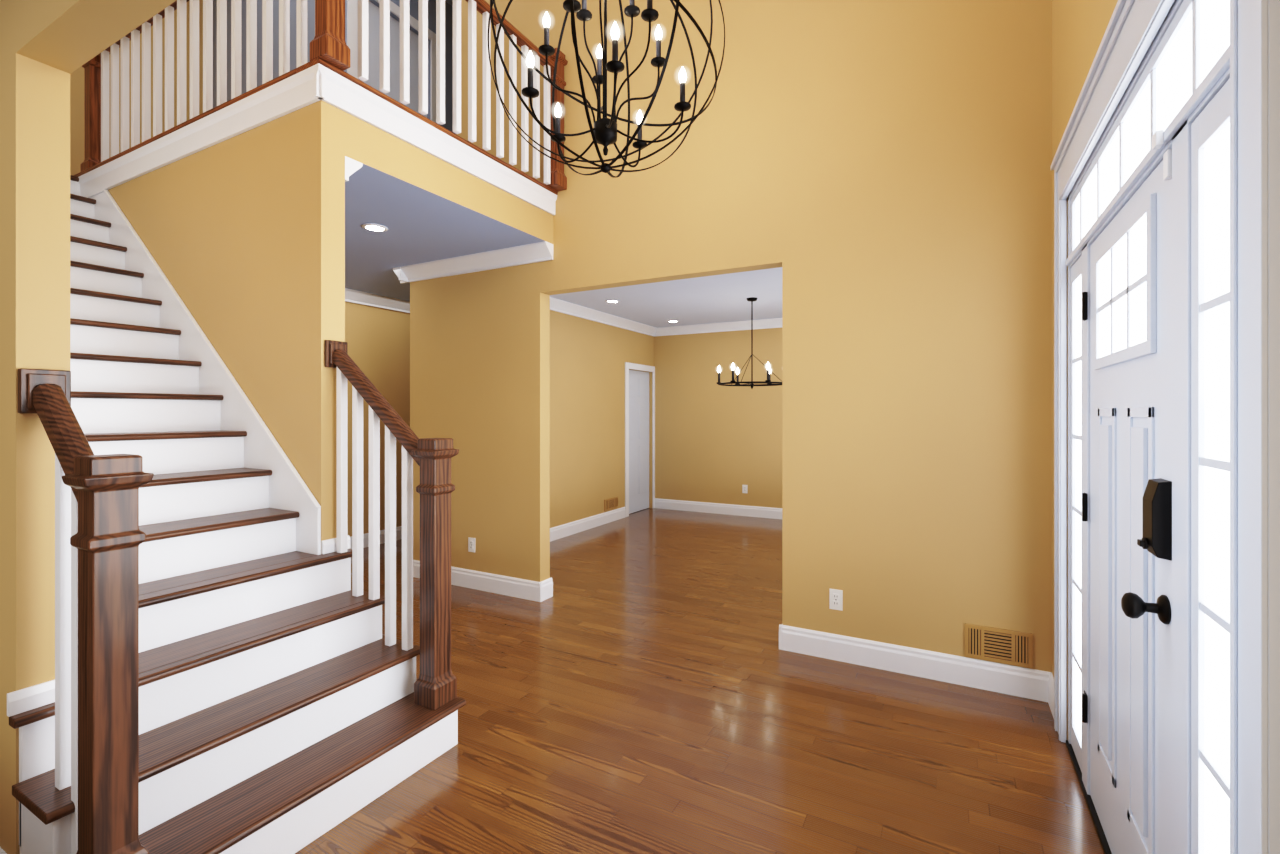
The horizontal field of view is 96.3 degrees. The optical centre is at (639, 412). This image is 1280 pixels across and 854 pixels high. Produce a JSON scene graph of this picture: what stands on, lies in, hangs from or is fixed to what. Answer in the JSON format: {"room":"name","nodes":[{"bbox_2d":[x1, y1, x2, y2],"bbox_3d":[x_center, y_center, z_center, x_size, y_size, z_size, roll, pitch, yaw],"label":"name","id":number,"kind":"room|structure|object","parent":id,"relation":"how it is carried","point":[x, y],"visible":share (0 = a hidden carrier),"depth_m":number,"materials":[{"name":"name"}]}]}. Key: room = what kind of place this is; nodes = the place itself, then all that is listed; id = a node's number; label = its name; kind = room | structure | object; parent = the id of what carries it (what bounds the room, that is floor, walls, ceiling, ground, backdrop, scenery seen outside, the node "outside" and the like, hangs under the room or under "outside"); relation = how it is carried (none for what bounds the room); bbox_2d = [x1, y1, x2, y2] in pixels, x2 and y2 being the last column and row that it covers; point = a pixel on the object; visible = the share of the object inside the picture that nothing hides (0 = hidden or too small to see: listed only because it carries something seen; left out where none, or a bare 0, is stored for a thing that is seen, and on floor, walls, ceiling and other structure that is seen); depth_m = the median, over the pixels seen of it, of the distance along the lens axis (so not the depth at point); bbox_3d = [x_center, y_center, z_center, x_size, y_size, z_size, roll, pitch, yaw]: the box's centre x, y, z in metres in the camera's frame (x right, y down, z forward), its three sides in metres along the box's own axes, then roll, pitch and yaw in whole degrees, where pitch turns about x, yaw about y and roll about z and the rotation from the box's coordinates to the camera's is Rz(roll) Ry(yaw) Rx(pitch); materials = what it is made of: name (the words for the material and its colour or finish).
{"room":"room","nodes":[
{"label":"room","id":0,"kind":"room"},
{"bbox_2d":[0,0,1117,853],"bbox_3d":[-1.343,-1.375,3.568,6.943,5.600,11.300,0,0,28],"label":"wall","id":1,"kind":"structure","parent":0,"point":[893,158],"depth_m":3.20,"materials":[{"name":"beige paint"}]},
{"bbox_2d":[78,63,556,215],"bbox_3d":[-2.385,-1.542,4.173,3.035,0.145,1.830,0,0,28],"label":"trim band","id":2,"kind":"object","parent":1,"relation":"attached to","point":[315,83],"visible":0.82,"depth_m":3.15,"materials":[{"name":"white paint"}]},
{"bbox_2d":[73,0,567,194],"bbox_3d":[-2.342,-2.126,4.153,3.129,1.019,1.854,0,0,28],"label":"balcony railing","id":3,"kind":"object","parent":2,"relation":"on","point":[328,48],"visible":0.62,"depth_m":3.45,"materials":[{"name":"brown wood"}]},
{"bbox_2d":[347,0,437,123],"bbox_3d":[-2.282,-2.686,5.304,0.100,2.139,0.980,0,0,28],"label":"door frame","id":4,"kind":"structure","parent":1,"relation":"attached to","point":[352,5],"depth_m":5.32,"materials":[{"name":"white paint"}]},
{"bbox_2d":[468,537,474,552],"bbox_3d":[-1.369,1.075,4.659,0.072,0.116,0.009,0,0,28],"label":"outlet","id":5,"kind":"object","parent":1,"relation":"attached to","point":[471,541],"visible":1,"depth_m":4.66,"materials":[{"name":"white plastic"}]},
{"bbox_2d":[0,498,1053,853],"bbox_3d":[-1.343,1.014,3.568,6.643,0.823,11.000,0,0,28],"label":"trim","id":6,"kind":"structure","parent":1,"relation":"attached to","point":[1034,684],"depth_m":3.22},
{"bbox_2d":[345,156,781,336],"bbox_3d":[0.123,-1.198,5.491,5.893,0.115,6.223,0,0,28],"label":"crown molding","id":7,"kind":"structure","parent":1,"relation":"attached to","point":[539,251],"depth_m":5.81,"materials":[{"name":"white paint"}]},
{"bbox_2d":[604,496,617,510],"bbox_3d":[-0.372,1.190,7.494,0.015,0.150,0.340,0,0,28],"label":"air vent","id":8,"kind":"object","parent":1,"relation":"in","point":[611,503],"visible":1,"depth_m":7.47,"materials":[{"name":"brown paint"}]},
{"bbox_2d":[625,362,654,516],"bbox_3d":[-0.023,0.367,8.232,0.109,2.115,0.910,0,0,28],"label":"door","id":9,"kind":"structure","parent":1,"relation":"attached to","point":[636,382],"depth_m":8.26,"materials":[{"name":"white wood"}]},
{"bbox_2d":[742,485,747,492],"bbox_3d":[1.448,1.054,7.908,0.072,0.116,0.009,0,0,28],"label":"dining outlet","id":10,"kind":"object","parent":1,"relation":"attached to","point":[744,487],"visible":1,"depth_m":7.91,"materials":[{"name":"white plastic"}]},
{"bbox_2d":[829,589,842,610],"bbox_3d":[1.131,1.079,3.307,0.072,0.116,0.009,0,0,28],"label":"wall outlet","id":11,"kind":"object","parent":1,"relation":"attached to","point":[835,596],"visible":1,"depth_m":3.30,"materials":[{"name":"white plastic"}]},
{"bbox_2d":[965,623,1032,668],"bbox_3d":[1.827,1.189,2.927,0.295,0.172,0.015,0,0,28],"label":"air vent","id":12,"kind":"object","parent":1,"relation":"in","point":[998,645],"visible":1,"depth_m":2.92,"materials":[{"name":"brown paint"}]},
{"bbox_2d":[1050,0,1279,853],"bbox_3d":[1.474,0.151,1.690,0.241,2.546,1.979,0,0,28],"label":"front door","id":13,"kind":"structure","parent":1,"relation":"in","point":[1166,161],"depth_m":1.34,"materials":[{"name":"white paint"}]},
{"bbox_2d":[345,0,781,327],"bbox_3d":[-1.277,-2.790,3.533,6.793,3.070,11.000,0,0,28],"label":"ceiling","id":14,"kind":"structure","parent":0,"point":[431,209],"depth_m":4.10,"materials":[{"name":"white paint"}]},
{"bbox_2d":[361,223,387,231],"bbox_3d":[-1.791,-1.248,3.873,0.166,0.011,0.166,0,0,28],"label":"recessed light","id":15,"kind":"object","parent":14,"relation":"in","point":[368,226],"visible":1,"depth_m":3.86,"materials":[{"name":"white paint"}]},
{"bbox_2d":[488,0,724,177],"bbox_3d":[-0.150,-2.608,2.491,0.980,3.132,0.999,0,0,28],"label":"orb chandelier","id":16,"kind":"object","parent":14,"relation":"hanging from","point":[604,132],"visible":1,"depth_m":2.48,"materials":[{"name":"black metal"}]},
{"bbox_2d":[605,299,619,302],"bbox_3d":[-0.307,-1.248,6.426,0.166,0.011,0.166,0,0,28],"label":"recessed light","id":17,"kind":"object","parent":14,"relation":"in","point":[612,300],"visible":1,"depth_m":6.43,"materials":[{"name":"white paint"}]},
{"bbox_2d":[717,297,781,388],"bbox_3d":[1.230,-0.755,6.292,0.794,0.999,0.790,0,0,28],"label":"dining chandelier","id":18,"kind":"object","parent":14,"relation":"hanging from","point":[768,381],"visible":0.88,"depth_m":6.29,"materials":[{"name":"black metal"}]},
{"bbox_2d":[295,508,1103,853],"bbox_3d":[-1.388,1.455,4.161,9.600,0.060,12.400,0,0,28],"label":"floor","id":19,"kind":"structure","parent":0,"point":[652,703],"depth_m":2.50,"materials":[{"name":"brown wood"}]},
{"bbox_2d":[9,175,465,853],"bbox_3d":[-2.564,-0.167,2.745,3.460,3.183,1.240,0,0,28],"label":"staircase","id":20,"kind":"structure","parent":19,"relation":"on","point":[223,684],"depth_m":2.27,"materials":[{"name":"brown wood"}]}
]}

